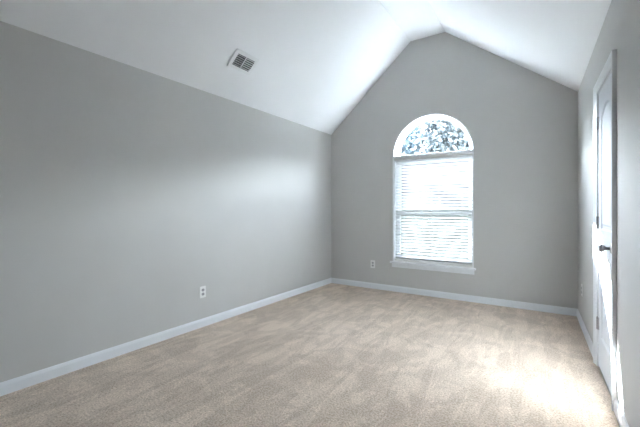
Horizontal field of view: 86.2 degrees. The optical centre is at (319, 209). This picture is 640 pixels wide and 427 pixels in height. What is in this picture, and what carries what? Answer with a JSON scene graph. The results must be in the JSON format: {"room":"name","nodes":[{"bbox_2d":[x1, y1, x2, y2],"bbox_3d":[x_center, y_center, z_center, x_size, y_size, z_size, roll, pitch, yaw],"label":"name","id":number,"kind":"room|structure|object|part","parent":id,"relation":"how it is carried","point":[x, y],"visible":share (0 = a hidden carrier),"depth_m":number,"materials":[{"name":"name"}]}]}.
{"room":"empty bedroom","nodes":[
{"label":"empty bedroom","id":0,"kind":"room"},
{"bbox_2d":[0,21,330,382],"bbox_3d":[-1.612,0.033,2.976,0.161,2.515,6.253,0,0,34],"label":"wall","id":1,"kind":"structure","parent":0,"point":[127,191],"depth_m":2.87,"materials":[{"name":"paint"}]},
{"bbox_2d":[0,278,331,395],"bbox_3d":[-1.540,1.149,2.929,0.013,0.083,6.253,0,0,34],"label":"baseboard","id":2,"kind":"structure","parent":1,"relation":"attached to","point":[15,384],"depth_m":2.86,"materials":[{"name":"white paint"}]},
{"bbox_2d":[200,286,205,297],"bbox_3d":[-1.187,0.838,3.466,0.008,0.116,0.072,0,0,34],"label":"wall outlet","id":3,"kind":"object","parent":1,"relation":"attached to","point":[203,288],"visible":1,"depth_m":3.46,"materials":[{"name":"white plastic"}]},
{"bbox_2d":[0,0,611,134],"bbox_3d":[-0.207,-1.817,1.985,3.677,1.510,6.433,0,0,33],"label":"ceiling","id":4,"kind":"structure","parent":0,"point":[318,59],"depth_m":3.38,"materials":[{"name":"paint"}]},
{"bbox_2d":[227,48,258,74],"bbox_3d":[-0.774,-1.487,3.463,0.152,0.137,0.306,0,0,33],"label":"ceiling vent","id":5,"kind":"object","parent":4,"relation":"in","point":[241,61],"visible":1,"depth_m":3.46,"materials":[{"name":"white metal"}]},
{"bbox_2d":[0,283,619,426],"bbox_3d":[-0.223,1.250,1.960,3.757,0.120,6.453,0,0,33],"label":"floor","id":6,"kind":"structure","parent":0,"point":[332,354],"depth_m":2.45,"materials":[{"name":"beige carpet"}]},
{"bbox_2d":[331,32,577,308],"bbox_3d":[1.569,-0.546,4.739,3.517,3.672,0.160,0,0,33],"label":"wall","id":7,"kind":"structure","parent":0,"point":[522,123],"depth_m":4.32,"materials":[{"name":"paint"}]},
{"bbox_2d":[371,260,374,267],"bbox_3d":[0.793,0.824,5.139,0.072,0.116,0.008,0,0,33],"label":"wall outlet","id":8,"kind":"object","parent":7,"relation":"attached to","point":[372,261],"visible":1,"depth_m":5.13,"materials":[{"name":"white plastic"}]},
{"bbox_2d":[390,113,475,274],"bbox_3d":[1.543,-0.234,4.726,1.145,2.143,0.201,0,0,33],"label":"window","id":9,"kind":"structure","parent":7,"relation":"in","point":[400,139],"depth_m":4.76,"materials":[{"name":"white paint"}]},
{"bbox_2d":[395,153,471,266],"bbox_3d":[1.536,0.008,4.711,1.044,1.483,0.069,0,0,33],"label":"window blind","id":10,"kind":"object","parent":9,"relation":"attached to","point":[411,183],"visible":0.91,"depth_m":4.69,"materials":[{"name":"white plastic"}]},
{"bbox_3d":[1.539,0.735,4.716,1.044,0.030,0.050,0,0,33],"label":"rail","id":11,"kind":"part","parent":10,"relation":"part of","materials":[{"name":"white plastic"}]},
{"bbox_3d":[1.869,0.018,4.504,0.002,1.423,0.057,0,0,33],"label":"ladder cord","id":12,"kind":"part","parent":10,"relation":"part of","materials":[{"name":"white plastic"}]},
{"bbox_3d":[1.572,0.370,4.767,1.000,0.710,0.030,0,0,33],"label":"sash","id":13,"kind":"part","parent":9,"relation":"part of","materials":[{"name":"white plastic"}]},
{"bbox_3d":[1.579,-1.011,4.777,1.000,0.500,0.035,0,0,33],"label":"arch sash","id":14,"kind":"part","parent":9,"relation":"part of","materials":[{"name":"clear glass"}]},
{"bbox_3d":[1.589,-0.323,4.794,1.000,0.796,0.030,0,0,33],"label":"sash","id":15,"kind":"part","parent":9,"relation":"part of","materials":[{"name":"white plastic"}]},
{"bbox_2d":[331,278,576,315],"bbox_3d":[1.522,1.149,4.666,3.197,0.083,0.013,0,0,33],"label":"baseboard","id":16,"kind":"structure","parent":7,"relation":"attached to","point":[462,297],"depth_m":4.43,"materials":[{"name":"white paint"}]},
{"bbox_2d":[578,0,639,426],"bbox_3d":[1.276,-0.018,1.114,0.161,2.617,6.253,0,0,32],"label":"wall","id":17,"kind":"structure","parent":0,"point":[620,30],"depth_m":1.88,"materials":[{"name":"paint"}]},
{"bbox_2d":[576,309,628,426],"bbox_3d":[1.203,1.149,1.160,0.013,0.083,6.253,0,0,32],"label":"baseboard","id":18,"kind":"structure","parent":17,"relation":"attached to","point":[619,414],"depth_m":2.00,"materials":[{"name":"white paint"}]},
{"bbox_2d":[593,49,616,410],"bbox_3d":[1.952,0.124,2.323,0.157,2.131,0.756,0,0,32],"label":"door","id":19,"kind":"structure","parent":17,"relation":"in","point":[605,88],"depth_m":2.35,"materials":[{"name":"white paint"}]},
{"bbox_3d":[1.782,0.245,2.145,0.058,0.057,0.057,0,0,32],"label":"knob","id":20,"kind":"part","parent":19,"relation":"part of","materials":[{"name":"silver metal"}]},
{"bbox_3d":[1.948,-0.292,2.325,0.008,0.885,0.410,0,0,32],"label":"panel","id":21,"kind":"part","parent":19,"relation":"part of","materials":[{"name":"white paint"}]},
{"bbox_3d":[1.948,0.645,2.325,0.008,0.600,0.410,0,0,32],"label":"panel","id":22,"kind":"part","parent":19,"relation":"part of","materials":[{"name":"white paint"}]},
{"label":"outside","id":23,"kind":"structure","parent":0,"visible":0},
{"bbox_3d":[82.732,1.940,128.318,300.000,0.300,294.647,0,0,33],"label":"ground","id":24,"kind":"structure","parent":23,"visible":0},
{"bbox_2d":[400,123,426,155],"bbox_3d":[3.802,-1.290,13.407,3.016,6.163,2.830,0,0,33],"label":"tree","id":25,"kind":"object","parent":24,"relation":"on","point":[408,147],"visible":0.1,"depth_m":12.67,"materials":[{"name":"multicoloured plant"}]},
{"bbox_2d":[412,119,469,154],"bbox_3d":[3.824,-0.808,9.699,2.390,5.200,2.329,0,0,33],"label":"tree","id":26,"kind":"object","parent":24,"relation":"on","point":[441,135],"visible":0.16,"depth_m":9.39,"materials":[{"name":"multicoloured plant"}]}
]}

